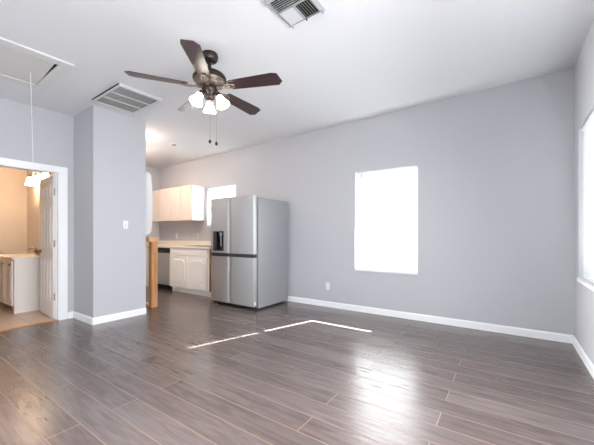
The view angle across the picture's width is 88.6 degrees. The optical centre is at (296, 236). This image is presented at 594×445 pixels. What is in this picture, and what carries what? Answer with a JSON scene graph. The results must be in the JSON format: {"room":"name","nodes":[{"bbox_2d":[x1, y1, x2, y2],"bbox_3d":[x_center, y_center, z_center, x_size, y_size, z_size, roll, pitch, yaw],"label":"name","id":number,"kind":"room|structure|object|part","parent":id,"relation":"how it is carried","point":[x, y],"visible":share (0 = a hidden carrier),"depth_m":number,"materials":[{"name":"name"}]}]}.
{"room":"living room","nodes":[
{"label":"living room","id":0,"kind":"room"},
{"bbox_2d":[0,167,26,253],"bbox_3d":[-5.847,-0.190,4.800,0.120,2.620,2.430,0,0,35],"label":"wall","id":1,"kind":"structure","parent":0,"point":[13,189],"depth_m":5.61,"materials":[{"name":"beige paint"}]},
{"bbox_2d":[27,170,42,252],"bbox_3d":[-4.073,-0.271,5.122,2.670,2.783,0.120,0,0,35],"label":"wall","id":2,"kind":"structure","parent":0,"point":[32,191],"depth_m":5.59,"materials":[{"name":"beige paint"}]},
{"bbox_2d":[39,192,39,242],"bbox_3d":[-4.175,-0.330,5.106,0.780,0.900,0.022,0,0,35],"label":"bathroom mirror","id":3,"kind":"object","parent":2,"relation":"attached to","point":[39,192],"visible":0.17,"depth_m":5.31,"materials":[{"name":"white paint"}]},
{"bbox_2d":[25,172,54,185],"bbox_3d":[-4.327,-0.989,5.115,1.000,0.188,0.180,0,0,35],"label":"vanity light","id":4,"kind":"object","parent":2,"relation":"attached to","point":[35,179],"visible":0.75,"depth_m":5.12,"materials":[{"name":"white glass"}]},
{"bbox_3d":[-4.670,-0.963,5.322,0.132,0.135,0.132,0,0,35],"label":"lamp shade","id":5,"kind":"part","parent":4,"relation":"part of","materials":[{"name":"white glass"}]},
{"bbox_3d":[-4.451,-0.963,5.170,0.132,0.135,0.132,0,0,35],"label":"lamp shade","id":6,"kind":"part","parent":4,"relation":"part of","materials":[{"name":"white glass"}]},
{"bbox_3d":[-4.231,-0.963,5.018,0.132,0.135,0.132,0,0,35],"label":"lamp shade","id":7,"kind":"part","parent":4,"relation":"part of","materials":[{"name":"white glass"}]},
{"bbox_3d":[-4.012,-0.963,4.866,0.132,0.135,0.132,0,0,35],"label":"lamp shade","id":8,"kind":"part","parent":4,"relation":"part of","materials":[{"name":"white glass"}]},
{"bbox_2d":[0,97,73,311],"bbox_3d":[-4.338,-0.270,2.497,0.115,2.779,4.363,0,0,35],"label":"wall","id":9,"kind":"structure","parent":0,"point":[52,131],"depth_m":3.92,"materials":[{"name":"grey paint"}]},
{"bbox_2d":[0,157,67,319],"bbox_3d":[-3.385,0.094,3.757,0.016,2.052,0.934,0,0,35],"label":"trim","id":10,"kind":"structure","parent":9,"relation":"attached to","point":[63,171],"depth_m":4.09,"materials":[{"name":"white paint"}]},
{"bbox_2d":[34,175,54,317],"bbox_3d":[-3.540,0.137,4.327,0.674,1.943,0.193,0,0,38],"label":"door","id":11,"kind":"structure","parent":9,"relation":"in","point":[47,185],"depth_m":4.27,"materials":[{"name":"white paint"}]},
{"bbox_3d":[-3.665,-0.618,4.401,0.165,0.195,0.014,0,0,38],"label":"panel","id":12,"kind":"part","parent":11,"relation":"part of","materials":[{"name":"white paint"}]},
{"bbox_3d":[-3.665,-0.120,4.401,0.165,0.560,0.014,0,0,38],"label":"panel","id":13,"kind":"part","parent":11,"relation":"part of","materials":[{"name":"white paint"}]},
{"bbox_3d":[-3.665,0.620,4.401,0.165,0.560,0.014,0,0,38],"label":"panel","id":14,"kind":"part","parent":11,"relation":"part of","materials":[{"name":"white paint"}]},
{"bbox_3d":[-3.447,-0.618,4.233,0.165,0.195,0.014,0,0,38],"label":"panel","id":15,"kind":"part","parent":11,"relation":"part of","materials":[{"name":"white paint"}]},
{"bbox_3d":[-3.447,-0.120,4.233,0.165,0.560,0.014,0,0,38],"label":"panel","id":16,"kind":"part","parent":11,"relation":"part of","materials":[{"name":"white paint"}]},
{"bbox_3d":[-3.447,0.620,4.233,0.165,0.560,0.014,0,0,38],"label":"panel","id":17,"kind":"part","parent":11,"relation":"part of","materials":[{"name":"white paint"}]},
{"bbox_2d":[68,311,73,318],"bbox_3d":[-3.097,1.076,4.174,0.014,0.088,0.073,0,0,35],"label":"baseboard","id":18,"kind":"structure","parent":9,"relation":"attached to","point":[70,314],"depth_m":4.16,"materials":[{"name":"white paint"}]},
{"bbox_2d":[74,105,145,317],"bbox_3d":[-3.119,-0.279,4.647,1.780,2.797,0.681,0,0,35],"label":"wall column","id":19,"kind":"structure","parent":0,"point":[110,146],"depth_m":4.08,"materials":[{"name":"grey paint"}]},
{"bbox_2d":[73,311,91,324],"bbox_3d":[-2.830,1.076,4.024,0.596,0.088,0.014,0,0,35],"label":"baseboard","id":20,"kind":"structure","parent":19,"relation":"attached to","point":[76,315],"depth_m":4.01,"materials":[{"name":"white paint"}]},
{"bbox_2d":[92,308,145,324],"bbox_3d":[-2.385,1.076,4.130,0.014,0.088,0.695,0,0,35],"label":"baseboard","id":21,"kind":"structure","parent":19,"relation":"attached to","point":[107,318],"depth_m":4.09,"materials":[{"name":"white paint"}]},
{"bbox_2d":[123,220,127,228],"bbox_3d":[-2.350,-0.160,4.177,0.018,0.116,0.072,0,0,35],"label":"light switch","id":22,"kind":"object","parent":19,"relation":"attached to","point":[125,223],"visible":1,"depth_m":4.18,"materials":[{"name":"white plastic"}]},
{"bbox_2d":[146,166,158,244],"bbox_3d":[-4.124,-0.282,6.638,0.140,2.804,2.314,0,0,35],"label":"wall","id":23,"kind":"structure","parent":0,"point":[154,172],"depth_m":7.44,"materials":[{"name":"grey paint"}]},
{"bbox_2d":[146,172,152,234],"bbox_3d":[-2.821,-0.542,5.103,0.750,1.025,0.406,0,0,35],"label":"window blind","id":24,"kind":"object","parent":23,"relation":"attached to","point":[149,200],"visible":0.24,"depth_m":5.00,"materials":[{"name":"white plastic"}]},
{"bbox_2d":[0,286,593,444],"bbox_3d":[-2.360,1.180,2.647,8.305,0.120,7.144,0,0,35],"label":"floor","id":25,"kind":"structure","parent":0,"point":[192,369],"depth_m":2.35,"materials":[{"name":"brown wood"}]},
{"bbox_2d":[0,249,39,313],"bbox_3d":[-4.440,0.672,4.947,1.234,0.895,0.584,0,0,35],"label":"bathroom vanity","id":26,"kind":"object","parent":25,"relation":"on","point":[19,273],"visible":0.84,"depth_m":4.53,"materials":[{"name":"white paint"}]},
{"bbox_3d":[-4.596,0.682,4.731,0.252,0.515,0.005,0,0,35],"label":"panel","id":27,"kind":"part","parent":26,"relation":"part of","materials":[{"name":"white paint"}]},
{"bbox_3d":[-4.590,0.682,4.741,0.360,0.635,0.018,0,0,35],"label":"door","id":28,"kind":"part","parent":26,"relation":"part of","materials":[{"name":"white paint"}]},
{"bbox_3d":[-4.290,0.682,4.520,0.252,0.515,0.005,0,0,35],"label":"panel","id":29,"kind":"part","parent":26,"relation":"part of","materials":[{"name":"white paint"}]},
{"bbox_3d":[-4.579,0.728,4.757,1.215,0.785,0.020,0,0,35],"label":"frame","id":30,"kind":"part","parent":26,"relation":"part of","materials":[{"name":"white paint"}]},
{"bbox_3d":[-4.284,0.682,4.529,0.360,0.635,0.018,0,0,35],"label":"door","id":31,"kind":"part","parent":26,"relation":"part of","materials":[{"name":"white paint"}]},
{"bbox_3d":[-3.933,0.728,4.637,0.018,0.785,0.518,0,0,35],"label":"panel","id":32,"kind":"part","parent":26,"relation":"part of","materials":[{"name":"white paint"}]},
{"bbox_2d":[0,320,58,330],"bbox_3d":[-3.399,1.115,3.767,0.042,0.009,0.734,0,0,35],"label":"threshold strip","id":33,"kind":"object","parent":25,"relation":"on","point":[52,320],"depth_m":3.80,"materials":[{"name":"brown wood"}]},
{"bbox_2d":[146,237,158,307],"bbox_3d":[-2.789,0.564,5.171,1.325,1.112,0.165,0,0,35],"label":"post","id":34,"kind":"object","parent":25,"relation":"on","point":[153,241],"visible":0.48,"depth_m":4.81,"materials":[{"name":"brown wood"}]},
{"bbox_3d":[-2.789,0.065,5.171,1.325,0.038,0.165,0,0,35],"label":"plate","id":35,"kind":"part","parent":34,"relation":"part of","materials":[{"name":"brown wood"}]},
{"bbox_3d":[-2.286,0.603,4.840,0.089,1.035,0.102,0,0,35],"label":"post","id":36,"kind":"part","parent":34,"relation":"part of","materials":[{"name":"brown wood"}]},
{"bbox_2d":[146,247,159,286],"bbox_3d":[-3.264,0.677,7.066,0.779,0.885,0.630,0,0,35],"label":"base cabinet","id":37,"kind":"object","parent":25,"relation":"on","point":[147,248],"visible":0.17,"depth_m":6.71,"materials":[{"name":"white paint"}]},
{"bbox_3d":[-3.298,0.693,6.712,0.192,0.475,0.008,0,0,35],"label":"panel","id":38,"kind":"part","parent":37,"relation":"part of","materials":[{"name":"white paint"}]},
{"bbox_2d":[158,248,171,290],"bbox_3d":[-2.697,0.680,6.660,0.596,0.880,0.612,0,0,35],"label":"dishwasher","id":39,"kind":"object","parent":25,"relation":"on","point":[163,253],"visible":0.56,"depth_m":6.37,"materials":[{"name":"grey plastic"}]},
{"bbox_3d":[-2.853,0.675,6.435,0.592,0.660,0.040,0,0,35],"label":"door","id":40,"kind":"part","parent":39,"relation":"part of","materials":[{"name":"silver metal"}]},
{"bbox_3d":[-2.854,0.290,6.434,0.592,0.100,0.042,0,0,35],"label":"control panel","id":41,"kind":"part","parent":39,"relation":"part of","materials":[{"name":"black plastic"}]},
{"bbox_2d":[170,248,211,296],"bbox_3d":[-1.945,0.677,6.152,1.205,0.885,0.630,0,0,35],"label":"base cabinet","id":42,"kind":"object","parent":25,"relation":"on","point":[190,269],"visible":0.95,"depth_m":5.83,"materials":[{"name":"white paint"}]},
{"bbox_3d":[-2.362,0.693,6.063,0.430,0.475,0.008,0,0,35],"label":"panel","id":43,"kind":"part","parent":42,"relation":"part of","materials":[{"name":"white paint"}]},
{"bbox_3d":[-2.355,0.693,6.074,0.580,0.630,0.018,0,0,35],"label":"door","id":44,"kind":"part","parent":42,"relation":"part of","materials":[{"name":"white paint"}]},
{"bbox_2d":[148,240,210,248],"bbox_3d":[-2.491,0.166,6.525,2.668,0.135,0.637,0,0,35],"label":"countertop","id":45,"kind":"structure","parent":42,"relation":"on","point":[162,243],"depth_m":6.65,"materials":[{"name":"beige laminate"}]},
{"bbox_3d":[-2.115,0.305,5.907,1.165,0.126,0.018,0,0,35],"label":"drawer","id":46,"kind":"part","parent":42,"relation":"part of","materials":[{"name":"white paint"}]},
{"bbox_3d":[-1.891,0.693,5.737,0.404,0.475,0.008,0,0,35],"label":"panel","id":47,"kind":"part","parent":42,"relation":"part of","materials":[{"name":"white paint"}]},
{"bbox_3d":[-1.884,0.693,5.747,0.554,0.630,0.018,0,0,35],"label":"door","id":48,"kind":"part","parent":42,"relation":"part of","materials":[{"name":"white paint"}]},
{"bbox_2d":[211,195,287,309],"bbox_3d":[-0.800,0.247,5.158,0.980,1.745,0.842,0,0,35],"label":"refrigerator","id":49,"kind":"object","parent":25,"relation":"on","point":[249,233],"visible":1,"depth_m":4.81,"materials":[{"name":"grey metal"}]},
{"bbox_3d":[-1.349,0.075,5.035,0.063,0.296,0.012,0,0,35],"label":"control panel","id":50,"kind":"part","parent":49,"relation":"part of","materials":[{"name":"grey plastic"}]},
{"bbox_3d":[-1.239,-0.178,4.997,0.441,0.893,0.072,0,0,35],"label":"door","id":51,"kind":"part","parent":49,"relation":"part of","materials":[{"name":"silver metal"}]},
{"bbox_3d":[-1.239,0.692,4.997,0.441,0.733,0.072,0,0,35],"label":"door","id":52,"kind":"part","parent":49,"relation":"part of","materials":[{"name":"silver metal"}]},
{"bbox_3d":[-0.841,0.692,4.722,0.511,0.733,0.072,0,0,35],"label":"door","id":53,"kind":"part","parent":49,"relation":"part of","materials":[{"name":"silver metal"}]},
{"bbox_3d":[-0.841,-0.178,4.722,0.511,0.893,0.072,0,0,35],"label":"door","id":54,"kind":"part","parent":49,"relation":"part of","materials":[{"name":"silver metal"}]},
{"bbox_2d":[0,0,593,167],"bbox_3d":[-2.212,-1.730,2.545,7.945,0.313,7.144,0,0,35],"label":"ceiling","id":55,"kind":"structure","parent":0,"point":[355,60],"depth_m":2.83,"materials":[{"name":"white paint"}]},
{"bbox_2d":[0,37,74,175],"bbox_3d":[-2.876,-1.124,2.643,0.850,1.046,1.350,-1,1,35],"label":"attic hatch","id":56,"kind":"object","parent":55,"relation":"attached to","point":[21,64],"visible":1,"depth_m":2.95,"materials":[{"name":"white"}]},
{"bbox_3d":[-2.886,-1.639,2.640,0.648,0.010,1.147,-1,1,35],"label":"hatch panel","id":57,"kind":"part","parent":56,"relation":"part of","materials":[{"name":"white paint"}]},
{"bbox_3d":[-2.664,-1.126,3.062,0.020,1.033,0.020,-1,1,35],"label":"pull cord","id":58,"kind":"part","parent":56,"relation":"part of","materials":[{"name":"white fabric"}]},
{"bbox_3d":[-2.886,-1.638,2.639,0.850,0.018,1.350,-1,1,35],"label":"hatch trim","id":59,"kind":"part","parent":56,"relation":"part of","materials":[{"name":"white wood"}]},
{"bbox_2d":[92,83,161,113],"bbox_3d":[-2.066,-1.658,3.701,0.668,0.030,0.506,-1,1,35],"label":"ceiling vent","id":60,"kind":"object","parent":55,"relation":"in","point":[120,96],"visible":1,"depth_m":3.66,"materials":[{"name":"white metal"}]},
{"bbox_2d":[124,39,281,145],"bbox_3d":[-0.795,-1.265,2.872,1.324,0.852,1.286,0,0,35],"label":"ceiling fan","id":61,"kind":"object","parent":55,"relation":"hanging from","point":[210,80],"visible":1,"depth_m":2.75,"materials":[{"name":"brown wood"}]},
{"bbox_3d":[-1.221,-1.380,2.662,0.497,0.038,0.151,0,0,-22],"label":"blade","id":62,"kind":"part","parent":61,"relation":"part of","materials":[{"name":"brown wood"}]},
{"bbox_3d":[-1.093,-1.380,3.167,0.151,0.038,0.497,0,0,-40],"label":"blade","id":63,"kind":"part","parent":61,"relation":"part of","materials":[{"name":"brown wood"}]},
{"bbox_3d":[-0.780,-1.380,2.384,0.151,0.038,0.497,0,0,-4],"label":"blade","id":64,"kind":"part","parent":61,"relation":"part of","materials":[{"name":"brown wood"}]},
{"bbox_3d":[-0.905,-1.236,2.726,0.115,0.125,0.114,0,0,1],"label":"lamp shade","id":65,"kind":"part","parent":61,"relation":"part of","materials":[{"name":"white glass"}]},
{"bbox_3d":[-0.847,-1.236,2.958,0.115,0.125,0.116,0,0,35],"label":"lamp shade","id":66,"kind":"part","parent":61,"relation":"part of","materials":[{"name":"white glass"}]},
{"bbox_3d":[-0.743,-1.070,2.811,0.004,0.410,0.003,0,0,35],"label":"pull chain","id":67,"kind":"part","parent":61,"relation":"part of","materials":[{"name":"silver metal"}]},
{"bbox_3d":[-0.679,-1.236,2.796,0.119,0.125,0.118,0,0,35],"label":"lamp shade","id":68,"kind":"part","parent":61,"relation":"part of","materials":[{"name":"white glass"}]},
{"bbox_3d":[-0.573,-1.380,3.201,0.151,0.038,0.497,0,0,32],"label":"blade","id":69,"kind":"part","parent":61,"relation":"part of","materials":[{"name":"brown wood"}]},
{"bbox_3d":[-0.380,-1.380,2.717,0.497,0.038,0.151,0,0,14],"label":"blade","id":70,"kind":"part","parent":61,"relation":"part of","materials":[{"name":"brown wood"}]},
{"bbox_2d":[263,0,324,28],"bbox_3d":[-0.018,-1.676,2.228,0.312,0.044,0.360,-1,1,35],"label":"ceiling vent","id":71,"kind":"object","parent":55,"relation":"in","point":[293,12],"visible":1,"depth_m":2.26,"materials":[{"name":"white metal"}]},
{"bbox_2d":[159,68,573,334],"bbox_3d":[-0.217,-0.323,5.423,7.945,2.887,0.140,0,0,35],"label":"wall","id":72,"kind":"structure","parent":0,"point":[495,165],"depth_m":3.86,"materials":[{"name":"grey paint"}]},
{"bbox_2d":[152,188,181,221],"bbox_3d":[-3.020,-0.709,7.080,0.755,0.733,0.330,0,0,35],"label":"upper cabinet","id":73,"kind":"object","parent":72,"relation":"attached to","point":[161,198],"visible":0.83,"depth_m":6.95,"materials":[{"name":"beige paint"}]},
{"bbox_3d":[-3.264,-0.709,7.059,0.372,0.725,0.018,0,0,35],"label":"door","id":74,"kind":"part","parent":73,"relation":"part of","materials":[{"name":"beige paint"}]},
{"bbox_3d":[-2.955,-0.709,6.844,0.372,0.725,0.018,0,0,35],"label":"door","id":75,"kind":"part","parent":73,"relation":"part of","materials":[{"name":"beige paint"}]},
{"bbox_2d":[159,240,210,245],"bbox_3d":[-2.315,0.148,6.779,2.668,0.100,0.019,0,0,35],"label":"backsplash","id":76,"kind":"structure","parent":72,"relation":"attached to","point":[163,242],"depth_m":6.93,"materials":[{"name":"beige laminate"}]},
{"bbox_2d":[170,185,204,221],"bbox_3d":[-2.397,-0.709,6.648,0.758,0.733,0.330,0,0,35],"label":"upper cabinet","id":77,"kind":"object","parent":72,"relation":"attached to","point":[187,203],"visible":1,"depth_m":6.47,"materials":[{"name":"beige paint"}]},
{"bbox_3d":[-2.642,-0.709,6.628,0.372,0.725,0.018,0,0,35],"label":"door","id":78,"kind":"part","parent":77,"relation":"part of","materials":[{"name":"beige paint"}]},
{"bbox_3d":[-2.332,-0.709,6.413,0.372,0.725,0.018,0,0,35],"label":"door","id":79,"kind":"part","parent":77,"relation":"part of","materials":[{"name":"beige paint"}]},
{"bbox_3d":[-2.081,-0.709,6.441,0.002,0.733,0.309,0,0,35],"label":"panel","id":80,"kind":"part","parent":77,"relation":"part of","materials":[{"name":"white paint"}]},
{"bbox_2d":[209,185,235,224],"bbox_3d":[-1.540,-0.644,6.297,0.841,0.776,0.036,0,0,35],"label":"window blind","id":81,"kind":"object","parent":72,"relation":"attached to","point":[230,190],"visible":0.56,"depth_m":6.33,"materials":[{"name":"white plastic"}]},
{"bbox_2d":[326,282,329,289],"bbox_3d":[0.490,0.790,4.842,0.072,0.116,0.010,0,0,35],"label":"outlet","id":82,"kind":"object","parent":72,"relation":"attached to","point":[327,283],"visible":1,"depth_m":4.84,"materials":[{"name":"white plastic"}]},
{"bbox_2d":[355,168,417,274],"bbox_3d":[1.279,-0.224,4.376,0.897,1.471,0.147,0,0,35],"label":"window","id":83,"kind":"structure","parent":72,"relation":"in","point":[400,269],"depth_m":4.38,"materials":[{"name":"white plastic"}]},
{"bbox_3d":[1.263,0.494,4.354,0.897,0.036,0.092,0,0,35],"label":"sill","id":84,"kind":"part","parent":83,"relation":"part of","materials":[{"name":"white paint"}]},
{"bbox_2d":[359,165,417,265],"bbox_3d":[1.273,-0.278,4.337,0.838,1.356,0.054,0,0,35],"label":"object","id":85,"kind":"structure","parent":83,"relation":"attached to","point":[387,197],"depth_m":4.33,"materials":[{"name":"white plastic"}]},
{"bbox_3d":[1.278,0.392,4.345,0.838,0.016,0.020,0,0,35],"label":"rail","id":86,"kind":"part","parent":85,"relation":"part of","materials":[{"name":"white plastic"}]},
{"bbox_2d":[286,296,572,343],"bbox_3d":[0.832,1.076,4.603,5.005,0.088,0.014,0,0,35],"label":"baseboard","id":87,"kind":"structure","parent":72,"relation":"attached to","point":[559,337],"depth_m":3.85,"materials":[{"name":"white paint"}]},
{"bbox_2d":[574,19,593,364],"bbox_3d":[0.956,-0.322,0.265,0.140,2.884,7.004,0,0,35],"label":"wall","id":88,"kind":"structure","parent":0,"point":[584,66],"depth_m":2.95,"materials":[{"name":"grey paint"}]},
{"bbox_2d":[572,335,593,378],"bbox_3d":[0.928,1.076,0.360,0.014,0.088,6.850,0,0,35],"label":"baseboard","id":89,"kind":"structure","parent":88,"relation":"attached to","point":[589,365],"depth_m":2.71,"materials":[{"name":"white paint"}]},
{"bbox_2d":[577,255,593,291],"bbox_3d":[2.538,-0.305,2.563,0.147,1.485,0.905,0,0,35],"label":"window","id":90,"kind":"structure","parent":88,"relation":"in","point":[583,281],"depth_m":2.70,"materials":[{"name":"white plastic"}]},
{"bbox_3d":[2.515,0.419,2.579,0.092,0.036,0.905,0,0,35],"label":"sill","id":91,"kind":"part","parent":90,"relation":"part of","materials":[{"name":"white paint"}]},
{"bbox_2d":[581,111,593,282],"bbox_3d":[2.516,-0.326,2.578,0.036,1.438,0.887,0,0,35],"label":"window blind","id":92,"kind":"object","parent":88,"relation":"attached to","point":[588,127],"visible":1,"depth_m":2.75,"materials":[{"name":"white plastic"}]}
]}

